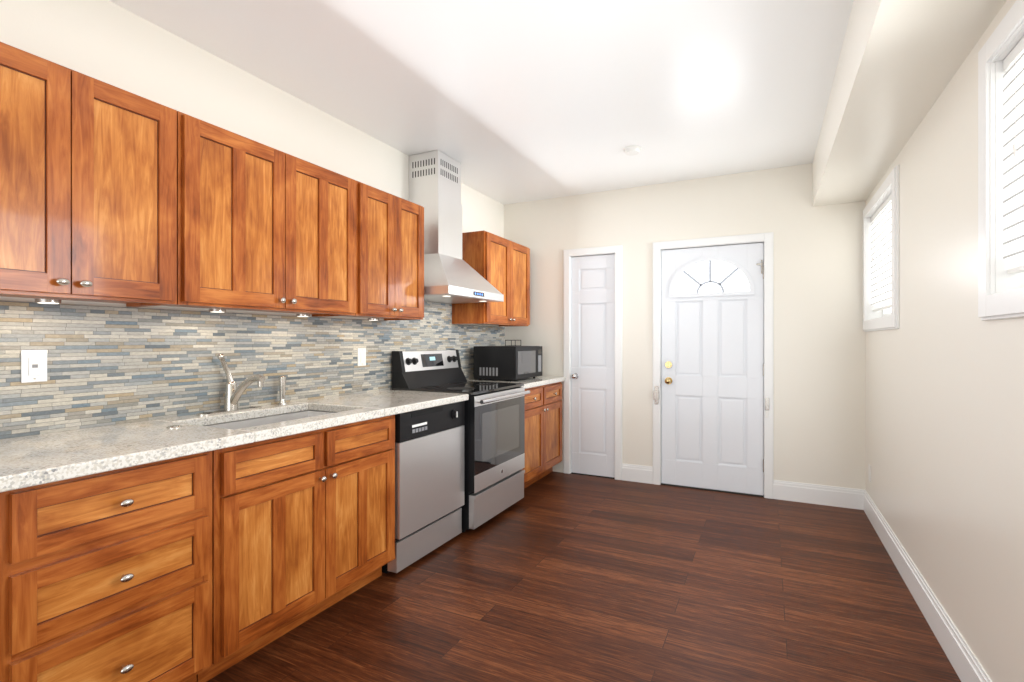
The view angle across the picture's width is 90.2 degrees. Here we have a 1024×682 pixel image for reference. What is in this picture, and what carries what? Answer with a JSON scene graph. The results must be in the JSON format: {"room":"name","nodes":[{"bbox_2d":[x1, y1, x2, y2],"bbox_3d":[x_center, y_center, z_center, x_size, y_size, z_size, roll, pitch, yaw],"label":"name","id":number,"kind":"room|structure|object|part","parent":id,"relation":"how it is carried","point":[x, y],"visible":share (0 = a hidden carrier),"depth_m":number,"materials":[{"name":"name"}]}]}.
{"room":"kitchen","nodes":[
{"label":"kitchen","id":0,"kind":"room"},
{"bbox_2d":[0,0,503,389],"bbox_3d":[-1.700,-0.060,2.054,0.140,2.620,7.230,0,0,27],"label":"wall","id":1,"kind":"structure","parent":0,"point":[109,42],"depth_m":2.38,"materials":[{"name":"white paint"}]},
{"bbox_2d":[0,42,176,306],"bbox_3d":[-1.574,-0.518,1.732,0.370,0.753,0.688,0,0,27],"label":"upper cabinet","id":2,"kind":"object","parent":1,"relation":"attached to","point":[88,188],"visible":1,"depth_m":1.69,"materials":[{"name":"brown wood"}]},
{"bbox_2d":[138,111,355,316],"bbox_3d":[-1.204,-0.518,2.471,0.370,0.753,0.956,0,0,27],"label":"upper cabinet","id":3,"kind":"object","parent":1,"relation":"attached to","point":[262,227],"visible":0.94,"depth_m":2.29,"materials":[{"name":"brown wood"}]},
{"bbox_2d":[35,299,378,320],"bbox_3d":[-1.226,-0.135,2.465,0.068,0.014,1.678,0,0,27],"label":"puck","id":4,"kind":"object","parent":3,"relation":"attached to","point":[49,301],"visible":1,"depth_m":2.25,"materials":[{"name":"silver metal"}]},
{"bbox_2d":[0,301,504,438],"bbox_3d":[-1.176,0.015,2.932,0.011,0.646,4.910,0,0,27],"label":"backsplash","id":5,"kind":"structure","parent":1,"relation":"attached to","point":[109,365],"depth_m":2.29,"materials":[{"name":"tile"}]},
{"bbox_2d":[21,350,46,382],"bbox_3d":[-1.715,0.090,1.832,0.010,0.115,0.072,0,0,27],"label":"outlet","id":6,"kind":"object","parent":5,"relation":"attached to","point":[33,365],"visible":1,"depth_m":1.83,"materials":[{"name":"white plastic"}]},
{"bbox_2d":[358,348,365,365],"bbox_3d":[-0.973,0.104,3.311,0.010,0.115,0.072,0,0,27],"label":"outlet","id":7,"kind":"object","parent":5,"relation":"attached to","point":[361,356],"visible":1,"depth_m":3.31,"materials":[{"name":"white plastic"}]},
{"bbox_2d":[321,181,423,320],"bbox_3d":[-0.850,-0.518,3.178,0.370,0.753,0.618,0,0,27],"label":"upper cabinet","id":8,"kind":"object","parent":1,"relation":"attached to","point":[389,256],"visible":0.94,"depth_m":3.06,"materials":[{"name":"brown wood"}]},
{"bbox_2d":[408,150,503,303],"bbox_3d":[-0.465,-0.837,3.789,0.510,1.062,0.776,0,0,27],"label":"range hood","id":9,"kind":"object","parent":1,"relation":"attached to","point":[451,276],"visible":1,"depth_m":3.70,"materials":[{"name":"silver metal"}]},
{"bbox_2d":[452,231,529,326],"bbox_3d":[-0.152,-0.518,4.572,0.370,0.753,0.860,0,0,27],"label":"upper cabinet","id":10,"kind":"object","parent":1,"relation":"attached to","point":[500,264],"visible":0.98,"depth_m":4.33,"materials":[{"name":"brown wood"}]},
{"bbox_2d":[109,0,853,204],"bbox_3d":[-0.288,-1.420,1.346,3.300,0.100,7.230,0,0,27],"label":"ceiling","id":11,"kind":"structure","parent":0,"point":[504,102],"depth_m":2.63,"materials":[{"name":"white paint"}]},
{"bbox_2d":[623,145,640,155],"bbox_3d":[0.856,-1.353,3.631,0.124,0.034,0.124,0,0,27],"label":"smoke detector","id":12,"kind":"object","parent":11,"relation":"attached to","point":[631,150],"visible":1,"depth_m":3.60,"materials":[{"name":"white plastic"}]},
{"bbox_2d":[812,0,1006,206],"bbox_3d":[0.910,-1.202,0.746,0.340,0.335,6.950,0,0,27],"label":"soffit beam","id":13,"kind":"structure","parent":11,"relation":"attached to","point":[900,62],"depth_m":2.08,"materials":[{"name":"white paint"}]},
{"bbox_2d":[207,471,960,681],"bbox_3d":[-0.288,1.300,1.346,3.020,0.100,6.950,0,0,27],"label":"floor","id":14,"kind":"structure","parent":0,"point":[553,576],"depth_m":2.42,"materials":[{"name":"brown wood"}]},
{"bbox_2d":[0,451,211,681],"bbox_3d":[-1.437,0.814,1.670,0.670,0.872,0.570,0,0,27],"label":"base cabinet","id":15,"kind":"object","parent":14,"relation":"on","point":[106,576],"visible":0.98,"depth_m":1.51,"materials":[{"name":"brown wood"}]},
{"bbox_2d":[197,415,394,681],"bbox_3d":[-1.087,0.814,2.369,0.670,0.872,0.982,0,0,27],"label":"base cabinet","id":16,"kind":"object","parent":14,"relation":"on","point":[303,527],"visible":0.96,"depth_m":2.10,"materials":[{"name":"brown wood"}]},
{"bbox_2d":[0,376,564,491],"bbox_3d":[-0.885,0.358,2.783,0.664,0.040,4.908,0,0,27],"label":"countertop","id":17,"kind":"structure","parent":16,"relation":"on","point":[33,460],"depth_m":1.84,"materials":[{"name":"stone"}]},
{"bbox_2d":[166,425,181,428],"bbox_3d":[-1.318,0.335,1.991,0.052,0.007,0.052,0,0,27],"label":"cap","id":18,"kind":"object","parent":17,"relation":"on","point":[173,426],"visible":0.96,"depth_m":1.98,"materials":[{"name":"silver metal"}]},
{"bbox_2d":[197,353,265,415],"bbox_3d":[-1.261,0.198,2.404,0.259,0.280,0.320,0,0,27],"label":"faucet","id":19,"kind":"object","parent":17,"relation":"on","point":[233,392],"visible":0.98,"depth_m":2.42,"materials":[{"name":"silver metal"}]},
{"bbox_2d":[207,410,336,429],"bbox_3d":[-1.085,0.478,2.366,0.450,0.199,0.760,0,0,27],"label":"sink","id":20,"kind":"object","parent":17,"relation":"in","point":[235,425],"visible":0.08,"depth_m":2.55,"materials":[{"name":"silver metal"}]},
{"bbox_2d":[278,375,286,404],"bbox_3d":[-1.219,0.260,2.707,0.048,0.156,0.048,0,0,27],"label":"sprayer","id":21,"kind":"object","parent":17,"relation":"on","point":[282,383],"visible":1,"depth_m":2.69,"materials":[{"name":"silver metal"}]},
{"bbox_2d":[474,346,541,380],"bbox_3d":[-0.025,0.192,4.575,0.410,0.292,0.561,0,0,27],"label":"microwave","id":22,"kind":"object","parent":17,"relation":"on","point":[510,363],"visible":1,"depth_m":4.35,"materials":[{"name":"black plastic"}]},
{"bbox_2d":[505,340,520,345],"bbox_3d":[0.012,0.018,4.758,0.106,0.056,0.126,0,0,27],"label":"rack","id":23,"kind":"object","parent":22,"relation":"on","point":[511,342],"visible":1,"depth_m":4.72,"materials":[{"name":"black metal"}]},
{"bbox_2d":[382,401,464,572],"bbox_3d":[-0.708,0.816,3.098,0.640,0.868,0.646,0,0,27],"label":"dishwasher","id":24,"kind":"object","parent":14,"relation":"on","point":[429,472],"visible":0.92,"depth_m":2.90,"materials":[{"name":"silver metal"}]},
{"bbox_2d":[392,349,529,531],"bbox_3d":[-0.344,0.660,3.731,0.724,1.180,0.759,0,0,27],"label":"range","id":25,"kind":"object","parent":14,"relation":"on","point":[494,446],"visible":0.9,"depth_m":3.55,"materials":[{"name":"silver metal"}]},
{"bbox_2d":[522,382,561,488],"bbox_3d":[0.003,0.814,4.545,0.670,0.872,0.960,0,0,27],"label":"base cabinet","id":26,"kind":"object","parent":14,"relation":"on","point":[543,430],"visible":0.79,"depth_m":4.41,"materials":[{"name":"brown wood"}]},
{"bbox_2d":[504,163,865,489],"bbox_3d":[1.300,-0.060,4.516,3.020,2.620,0.140,0,0,27],"label":"wall","id":27,"kind":"structure","parent":0,"point":[819,386],"depth_m":4.05,"materials":[{"name":"white paint"}]},
{"bbox_2d":[563,245,621,479],"bbox_3d":[0.770,0.194,4.771,0.562,2.113,0.159,0,0,27],"label":"door frame","id":28,"kind":"structure","parent":27,"relation":"attached to","point":[616,250],"depth_m":4.74,"materials":[{"name":"white wood"}]},
{"bbox_2d":[571,254,614,477],"bbox_3d":[0.741,0.226,4.713,0.420,2.032,0.102,0,0,27],"label":"closet door","id":29,"kind":"structure","parent":27,"relation":"in","point":[592,365],"depth_m":4.73,"materials":[{"name":"white wood"}]},
{"bbox_2d":[622,463,652,483],"bbox_3d":[1.110,1.176,4.525,0.274,0.148,0.014,0,0,27],"label":"baseboard","id":30,"kind":"structure","parent":27,"relation":"attached to","point":[634,473],"depth_m":4.52,"materials":[{"name":"white wood"}]},
{"bbox_2d":[661,243,763,494],"bbox_3d":[1.657,0.225,4.257,0.807,2.030,0.110,0,0,27],"label":"door","id":31,"kind":"structure","parent":27,"relation":"in","point":[712,367],"depth_m":4.26,"materials":[{"name":"white wood"}]},
{"bbox_2d":[661,483,763,496],"bbox_3d":[1.685,1.246,4.321,0.806,0.009,0.144,0,0,27],"label":"main door threshold sill","id":32,"kind":"structure","parent":27,"relation":"attached to","point":[713,490],"depth_m":4.25,"materials":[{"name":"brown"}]},
{"bbox_2d":[653,232,773,498],"bbox_3d":[1.682,0.194,4.314,0.942,2.113,0.159,0,0,27],"label":"door frame","id":33,"kind":"structure","parent":27,"relation":"attached to","point":[767,239],"depth_m":4.11,"materials":[{"name":"white wood"}]},
{"bbox_2d":[653,386,768,417],"bbox_3d":[1.631,0.500,4.232,0.898,0.220,0.032,0,0,27],"label":"brackets","id":34,"kind":"object","parent":33,"relation":"attached to","point":[655,395],"visible":1,"depth_m":4.40,"materials":[{"name":"silver metal"}]},
{"bbox_2d":[773,480,861,509],"bbox_3d":[2.325,1.176,3.917,0.569,0.148,0.014,0,0,27],"label":"baseboard","id":35,"kind":"structure","parent":27,"relation":"attached to","point":[843,497],"depth_m":3.90,"materials":[{"name":"white wood"}]},
{"bbox_2d":[866,0,1023,681],"bbox_3d":[1.125,-0.060,0.639,0.140,2.620,7.230,0,0,27],"label":"wall","id":36,"kind":"structure","parent":0,"point":[945,416],"depth_m":1.99,"materials":[{"name":"white paint"}]},
{"bbox_2d":[863,165,898,331],"bbox_3d":[2.425,-0.520,3.259,0.162,0.904,1.064,0,0,27],"label":"window","id":37,"kind":"structure","parent":36,"relation":"in","point":[876,320],"depth_m":3.20,"materials":[{"name":"white"}]},
{"bbox_2d":[871,195,890,311],"bbox_3d":[2.404,-0.550,3.270,0.053,0.676,0.892,0,0,27],"label":"window blinds","id":38,"kind":"object","parent":37,"relation":"attached to","point":[881,229],"visible":0.56,"depth_m":3.38,"materials":[{"name":"white plastic"}]},
{"bbox_3d":[2.464,-0.520,3.240,0.035,0.740,0.900,0,0,27],"label":"window sash","id":39,"kind":"part","parent":37,"relation":"part of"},
{"bbox_2d":[862,489,991,681],"bbox_3d":[1.056,1.176,0.673,0.014,0.148,6.950,0,0,27],"label":"baseboard","id":40,"kind":"structure","parent":36,"relation":"attached to","point":[964,661],"depth_m":2.24,"materials":[{"name":"white wood"}]},
{"bbox_2d":[978,0,1023,320],"bbox_3d":[1.394,-0.520,1.200,0.162,0.904,1.059,0,0,27],"label":"window","id":41,"kind":"structure","parent":36,"relation":"in","point":[1000,293],"depth_m":1.62,"materials":[{"name":"white"}]},
{"bbox_2d":[1003,37,1023,273],"bbox_3d":[1.373,-0.550,1.211,0.053,0.676,0.887,0,0,27],"label":"window blinds","id":42,"kind":"object","parent":41,"relation":"attached to","point":[1013,63],"visible":1,"depth_m":1.56,"materials":[{"name":"white plastic"}]},
{"label":"outside","id":43,"kind":"structure","parent":0,"visible":0},
{"bbox_2d":[571,472,614,478],"bbox_3d":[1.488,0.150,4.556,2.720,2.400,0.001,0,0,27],"label":"threshold","id":44,"kind":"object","parent":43,"point":[593,475],"depth_m":4.91,"materials":[{"name":"black metal"}]}
]}

